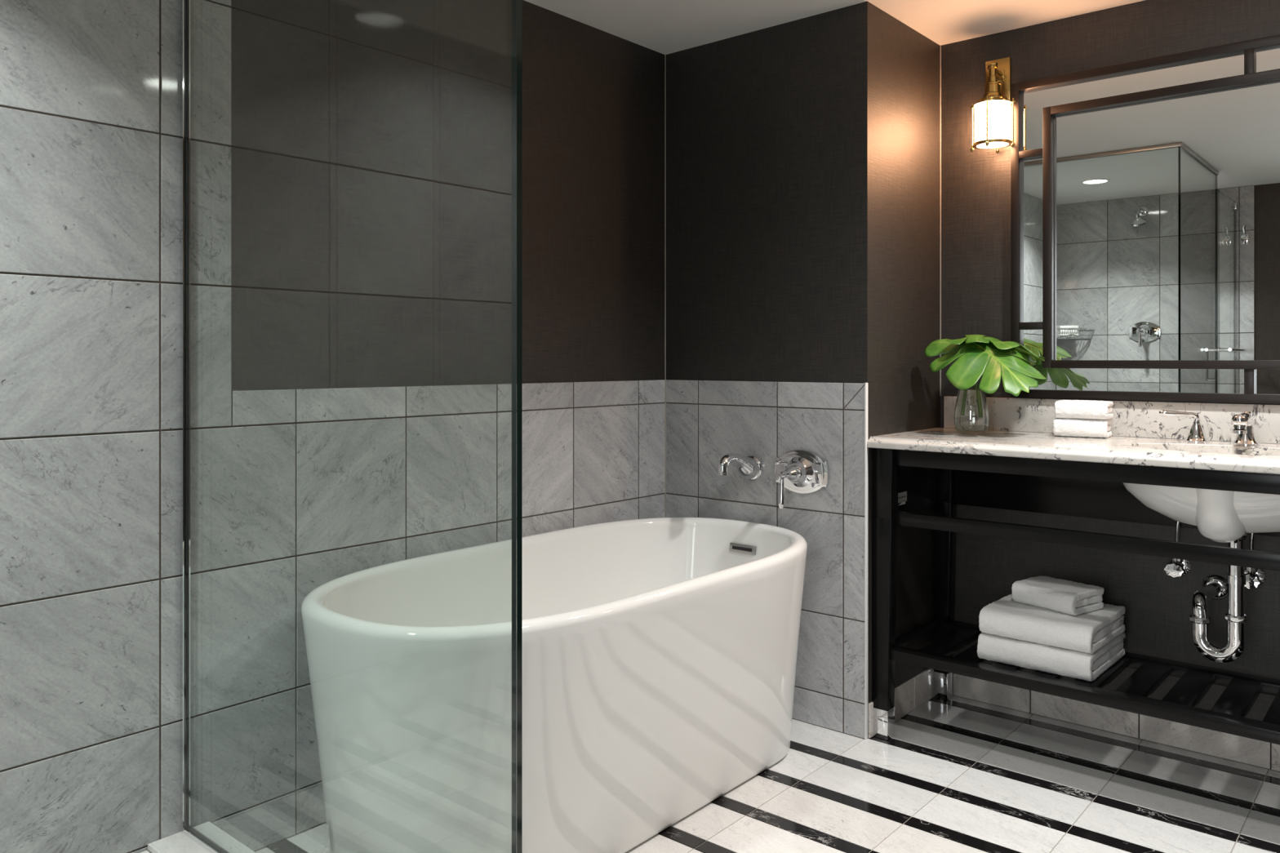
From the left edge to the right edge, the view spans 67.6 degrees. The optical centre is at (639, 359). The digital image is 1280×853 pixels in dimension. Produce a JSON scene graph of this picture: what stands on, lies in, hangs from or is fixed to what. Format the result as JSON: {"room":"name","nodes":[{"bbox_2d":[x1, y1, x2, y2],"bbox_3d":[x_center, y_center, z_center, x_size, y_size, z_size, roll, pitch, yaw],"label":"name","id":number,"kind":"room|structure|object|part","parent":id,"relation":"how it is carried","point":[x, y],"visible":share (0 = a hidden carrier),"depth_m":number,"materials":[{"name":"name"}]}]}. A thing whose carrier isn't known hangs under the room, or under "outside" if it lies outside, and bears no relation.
{"room":"bathroom","nodes":[
{"label":"bathroom","id":0,"kind":"room"},
{"bbox_2d":[140,821,256,852],"bbox_3d":[-1.028,1.046,1.091,1.100,0.108,1.608,0,0,40],"label":"shower curb","id":1,"kind":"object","parent":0,"point":[179,842],"depth_m":1.96,"materials":[{"name":"tile"}]},
{"bbox_2d":[180,0,522,852],"bbox_3d":[-0.566,-0.013,1.678,1.042,2.011,0.016,0,0,40],"label":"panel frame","id":2,"kind":"object","parent":1,"relation":"on","point":[186,828],"visible":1,"depth_m":2.00,"materials":[{"name":"clear glass"}]},
{"bbox_2d":[511,0,516,852],"bbox_3d":[-0.477,-0.013,0.987,0.016,2.011,0.926,0,0,40],"label":"glass panel edge","id":3,"kind":"object","parent":1,"relation":"on","point":[513,2],"visible":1,"depth_m":1.34,"materials":[{"name":"glass"}]},
{"bbox_2d":[0,0,665,852],"bbox_3d":[-0.977,0.070,2.081,0.108,2.259,3.380,0,0,40],"label":"wall","id":4,"kind":"structure","parent":0,"point":[351,160],"depth_m":2.16,"materials":[{"name":"tile"}]},
{"bbox_2d":[664,54,666,379],"bbox_3d":[0.086,-0.486,3.256,0.004,1.106,0.004,0,0,40],"label":"trim","id":5,"kind":"structure","parent":4,"relation":"attached to","point":[664,55],"depth_m":3.25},
{"bbox_2d":[666,0,868,739],"bbox_3d":[0.337,0.070,3.042,0.846,2.259,0.014,0,0,40],"label":"wall","id":6,"kind":"structure","parent":0,"point":[767,128],"depth_m":2.95,"materials":[{"name":"paint"}]},
{"bbox_2d":[664,379,666,517],"bbox_3d":[0.087,0.584,3.246,0.006,1.033,0.006,0,0,40],"label":"trim","id":7,"kind":"structure","parent":6,"relation":"attached to","point":[665,380],"depth_m":3.24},
{"bbox_2d":[717,453,762,480],"bbox_3d":[0.298,0.334,2.954,0.078,0.096,0.177,0,0,40],"label":"tub spout","id":8,"kind":"object","parent":6,"relation":"attached to","point":[750,468],"visible":1,"depth_m":2.96,"materials":[{"name":"silver metal"}]},
{"bbox_2d":[774,449,829,508],"bbox_3d":[0.451,0.356,2.854,0.188,0.164,0.126,0,0,40],"label":"valve","id":9,"kind":"object","parent":6,"relation":"attached to","point":[798,471],"visible":1,"depth_m":2.86,"materials":[{"name":"silver metal"}]},
{"bbox_3d":[0.419,0.386,2.816,0.018,0.105,0.027,0,0,40],"label":"lever","id":10,"kind":"part","parent":9,"relation":"part of","materials":[{"name":"silver metal"}]},
{"bbox_3d":[0.485,0.340,2.893,0.161,0.110,0.003,0,0,40],"label":"raised panel","id":11,"kind":"part","parent":9,"relation":"part of","materials":[{"name":"silver metal"}]},
{"bbox_3d":[0.656,0.584,2.768,0.005,1.033,0.012,0,0,40],"label":"edge trim","id":12,"kind":"part","parent":6,"relation":"part of","materials":[{"name":"metal"}]},
{"bbox_2d":[254,695,1279,852],"bbox_3d":[0.181,1.150,1.429,2.800,0.100,3.990,0,0,40],"label":"floor","id":13,"kind":"structure","parent":0,"point":[956,775],"depth_m":2.39,"materials":[{"name":"tile"}]},
{"bbox_2d":[301,517,807,852],"bbox_3d":[-0.127,0.799,2.414,0.722,0.594,1.461,0,0,40],"label":"bathtub","id":14,"kind":"object","parent":13,"relation":"on","point":[660,655],"visible":0.99,"depth_m":2.02,"materials":[{"name":"white ceramic"}]},
{"bbox_3d":[0.317,0.579,2.922,0.094,0.028,0.020,0,0,40],"label":"overflow plate","id":15,"kind":"part","parent":14,"relation":"part of","materials":[{"name":"silver metal"}]},
{"bbox_2d":[872,448,1279,745],"bbox_3d":[1.493,0.677,2.399,1.742,0.844,0.470,0,0,40],"label":"stand","id":16,"kind":"object","parent":13,"relation":"on","point":[904,482],"visible":0.76,"depth_m":2.66,"materials":[{"name":"black wood"}]},
{"bbox_3d":[0.716,0.635,2.783,0.060,0.760,0.045,0,0,40],"label":"leg","id":17,"kind":"part","parent":16,"relation":"part of","materials":[{"name":"black wood"}]},
{"bbox_3d":[0.839,0.855,2.957,0.020,0.026,0.382,0,0,40],"label":"shelf rail","id":18,"kind":"part","parent":16,"relation":"part of","materials":[{"name":"black wood"}]},
{"bbox_3d":[0.838,0.362,2.958,0.017,0.212,0.382,0,0,40],"label":"panel","id":19,"kind":"part","parent":16,"relation":"part of","materials":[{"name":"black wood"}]},
{"bbox_3d":[0.991,0.635,3.106,0.060,0.760,0.043,0,0,40],"label":"leg","id":20,"kind":"part","parent":16,"relation":"part of","materials":[{"name":"black wood"}]},
{"bbox_2d":[977,631,1124,681],"bbox_3d":[1.153,0.800,2.682,0.309,0.074,0.322,0,0,41],"label":"folded towel","id":21,"kind":"object","parent":16,"relation":"on","point":[1088,667],"visible":0.59,"depth_m":2.56,"materials":[{"name":"white fabric"}]},
{"bbox_2d":[978,594,1125,653],"bbox_3d":[1.152,0.727,2.672,0.302,0.074,0.306,0,0,42],"label":"folded towel","id":22,"kind":"object","parent":21,"relation":"on","point":[1088,632],"visible":0.85,"depth_m":2.58,"materials":[{"name":"white fabric"}]},
{"bbox_2d":[1011,576,1104,615],"bbox_3d":[1.171,0.660,2.687,0.156,0.062,0.195,0,0,-34],"label":"folded towel","id":23,"kind":"object","parent":22,"relation":"on","point":[1064,596],"visible":1,"depth_m":2.64,"materials":[{"name":"white fabric"}]},
{"bbox_2d":[866,426,1279,474],"bbox_3d":[1.492,0.239,2.394,1.754,0.030,0.520,0,0,40],"label":"countertop","id":24,"kind":"structure","parent":16,"relation":"on","point":[1264,458],"depth_m":2.50,"materials":[{"name":"white stone"}]},
{"bbox_2d":[953,388,989,434],"bbox_3d":[1.003,0.116,2.890,0.102,0.214,0.102,0,0,40],"label":"glass vase","id":25,"kind":"object","parent":24,"relation":"on","point":[971,412],"visible":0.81,"depth_m":2.85,"materials":[{"name":"clear glass"}]},
{"bbox_2d":[924,334,1046,396],"bbox_3d":[1.030,0.046,2.832,0.274,0.247,0.321,0,0,-17],"label":"leaves","id":26,"kind":"object","parent":25,"relation":"in","point":[975,359],"visible":0.81,"depth_m":2.79,"materials":[{"name":"green plant"}]},
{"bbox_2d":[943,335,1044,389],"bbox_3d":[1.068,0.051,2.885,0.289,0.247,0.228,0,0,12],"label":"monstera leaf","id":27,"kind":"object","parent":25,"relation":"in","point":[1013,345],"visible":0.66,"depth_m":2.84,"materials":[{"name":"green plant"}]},
{"bbox_3d":[1.068,-0.017,2.885,0.289,0.111,0.228,0,0,12],"label":"blade","id":28,"kind":"part","parent":27,"relation":"part of","materials":[{"name":"green plant"}]},
{"bbox_2d":[1053,417,1111,438],"bbox_3d":[1.283,0.197,2.772,0.145,0.054,0.094,0,0,34],"label":"folded towel","id":29,"kind":"object","parent":24,"relation":"on","point":[1063,427],"visible":0.95,"depth_m":2.74,"materials":[{"name":"white fabric"}]},
{"bbox_2d":[1054,400,1113,419],"bbox_3d":[1.285,0.144,2.768,0.144,0.052,0.094,0,0,36],"label":"folded towel","id":30,"kind":"object","parent":29,"relation":"on","point":[1068,409],"visible":1,"depth_m":2.73,"materials":[{"name":"white fabric"}]},
{"bbox_2d":[1159,409,1209,442],"bbox_3d":[1.494,0.182,2.622,0.118,0.085,0.060,0,0,40],"label":"tap","id":31,"kind":"object","parent":24,"relation":"on","point":[1196,433],"visible":1,"depth_m":2.60,"materials":[{"name":"silver metal"}]},
{"bbox_3d":[1.481,0.158,2.622,0.100,0.038,0.020,0,0,28],"label":"lever","id":32,"kind":"part","parent":31,"relation":"part of","materials":[{"name":"silver metal"}]},
{"bbox_2d":[1122,482,1279,542],"bbox_3d":[1.474,0.350,2.377,0.590,0.191,0.365,0,0,40],"label":"sink basin","id":33,"kind":"object","parent":24,"relation":"in","point":[1219,516],"visible":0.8,"depth_m":2.27,"materials":[{"name":"white ceramic"}]},
{"bbox_2d":[1188,541,1248,662],"bbox_3d":[1.505,0.604,2.515,0.123,0.314,0.334,0,0,25],"label":"trap","id":34,"kind":"object","parent":33,"relation":"attached to","point":[1216,587],"visible":0.99,"depth_m":2.38,"materials":[{"name":"silver metal"}]},
{"bbox_3d":[1.506,0.629,2.532,0.043,0.062,0.287,0,0,40],"label":"waste arm","id":35,"kind":"part","parent":34,"relation":"part of","materials":[{"name":"silver metal"}]},
{"bbox_2d":[1231,411,1260,445],"bbox_3d":[1.577,0.181,2.497,0.064,0.085,0.148,0,0,40],"label":"faucet spout","id":36,"kind":"object","parent":24,"relation":"on","point":[1242,423],"visible":1,"depth_m":2.50,"materials":[{"name":"silver metal"}]},
{"bbox_3d":[1.572,0.165,2.492,0.035,0.050,0.135,0,0,40],"label":"spout","id":37,"kind":"part","parent":36,"relation":"part of","materials":[{"name":"silver metal"}]},
{"bbox_3d":[1.364,0.853,2.247,1.646,0.029,0.054,0,0,40],"label":"shelf rail","id":38,"kind":"part","parent":16,"relation":"part of","materials":[{"name":"black wood"}]},
{"bbox_3d":[1.360,0.459,2.243,1.627,0.038,0.022,0,0,40],"label":"rail","id":39,"kind":"part","parent":16,"relation":"part of","materials":[{"name":"black wood"}]},
{"bbox_3d":[1.602,0.853,2.527,1.646,0.029,0.055,0,0,40],"label":"shelf rail","id":40,"kind":"part","parent":16,"relation":"part of","materials":[{"name":"black wood"}]},
{"bbox_3d":[1.640,0.362,2.571,1.622,0.212,0.016,0,0,40],"label":"panel","id":41,"kind":"part","parent":16,"relation":"part of","materials":[{"name":"black wood"}]},
{"bbox_2d":[524,0,1144,54],"bbox_3d":[0.181,-1.089,1.429,2.800,0.100,3.990,0,0,40],"label":"ceiling","id":42,"kind":"structure","parent":0,"point":[665,27],"depth_m":2.88,"materials":[{"name":"paint"}]},
{"bbox_2d":[868,1,940,738],"bbox_3d":[0.825,0.070,3.036,0.106,2.259,0.610,0,0,40],"label":"wall","id":43,"kind":"structure","parent":0,"point":[904,63],"depth_m":2.94,"materials":[{"name":"paint"}]},
{"bbox_2d":[940,0,1279,771],"bbox_3d":[1.692,0.070,2.628,1.955,2.259,0.106,0,0,40],"label":"wall","id":44,"kind":"structure","parent":0,"point":[975,186],"depth_m":2.88,"materials":[{"name":"paint"}]},
{"bbox_2d":[939,44,941,395],"bbox_3d":[0.993,-0.460,3.160,0.004,1.159,0.004,0,0,40],"label":"trim","id":45,"kind":"structure","parent":44,"relation":"attached to","point":[940,45],"depth_m":3.16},
{"bbox_2d":[970,57,1015,153],"bbox_3d":[1.100,-0.802,2.975,0.133,0.300,0.144,0,0,40],"label":"wall sconce","id":46,"kind":"object","parent":44,"relation":"attached to","point":[992,111],"visible":1,"depth_m":2.94,"materials":[{"name":"gold metal"}]},
{"bbox_3d":[1.045,-0.729,3.006,0.005,0.129,0.005,0,0,40],"label":"cage rod","id":47,"kind":"part","parent":46,"relation":"part of","materials":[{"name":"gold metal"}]},
{"bbox_3d":[1.061,-0.729,2.920,0.005,0.129,0.005,0,0,4],"label":"cage rod","id":48,"kind":"part","parent":46,"relation":"part of","materials":[{"name":"gold metal"}]},
{"bbox_3d":[1.096,-0.734,2.971,0.106,0.128,0.106,0,0,40],"label":"lamp shade","id":49,"kind":"part","parent":46,"relation":"part of","materials":[{"name":"white glass"}]},
{"bbox_3d":[1.121,-0.900,3.001,0.028,0.030,0.058,0,0,40],"label":"arm","id":50,"kind":"part","parent":46,"relation":"part of","materials":[{"name":"gold metal"}]},
{"bbox_3d":[1.147,-0.729,2.936,0.005,0.129,0.005,0,0,40],"label":"cage rod","id":51,"kind":"part","parent":46,"relation":"part of","materials":[{"name":"gold metal"}]},
{"bbox_2d":[943,395,1279,444],"bbox_3d":[1.661,0.172,2.574,1.730,0.104,0.028,0,0,40],"label":"backsplash","id":52,"kind":"structure","parent":44,"relation":"attached to","point":[1136,419],"depth_m":2.73,"materials":[{"name":"white stone"}]},
{"bbox_2d":[1010,34,1279,404],"bbox_3d":[1.644,-0.370,2.576,1.260,0.974,0.045,0,0,40],"label":"wall mirror","id":53,"kind":"object","parent":44,"relation":"attached to","point":[1145,193],"visible":0.97,"depth_m":2.73,"materials":[{"name":"brown metal"}]},
{"bbox_2d":[1174,521,1180,542],"bbox_3d":[1.391,0.453,2.535,0.063,0.054,0.058,0,0,40],"label":"pipe","id":54,"kind":"object","parent":44,"relation":"attached to","point":[1177,526],"depth_m":2.66,"materials":[{"name":"silver metal"}]},
{"bbox_2d":[1163,558,1191,577],"bbox_3d":[1.396,0.548,2.541,0.063,0.070,0.332,0,0,40],"label":"valve","id":55,"kind":"object","parent":44,"relation":"attached to","point":[1175,568],"depth_m":2.64,"materials":[{"name":"silver metal"}]},
{"bbox_3d":[1.478,0.582,2.643,0.056,0.045,0.020,0,0,40],"label":"knob","id":56,"kind":"part","parent":55,"relation":"part of","materials":[{"name":"silver metal"}]},
{"bbox_2d":[1249,533,1254,550],"bbox_3d":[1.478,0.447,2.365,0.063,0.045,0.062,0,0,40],"label":"pipe","id":57,"kind":"object","parent":44,"relation":"attached to","point":[1252,535],"depth_m":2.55,"materials":[{"name":"silver metal"}]},
{"bbox_2d":[1244,567,1266,589],"bbox_3d":[1.512,0.538,2.405,0.063,0.085,0.333,0,0,40],"label":"valve","id":58,"kind":"object","parent":44,"relation":"attached to","point":[1255,578],"depth_m":2.52,"materials":[{"name":"silver metal"}]},
{"bbox_3d":[1.613,0.586,2.528,0.056,0.045,0.020,0,0,40],"label":"knob","id":59,"kind":"part","parent":58,"relation":"part of","materials":[{"name":"silver metal"}]}
]}

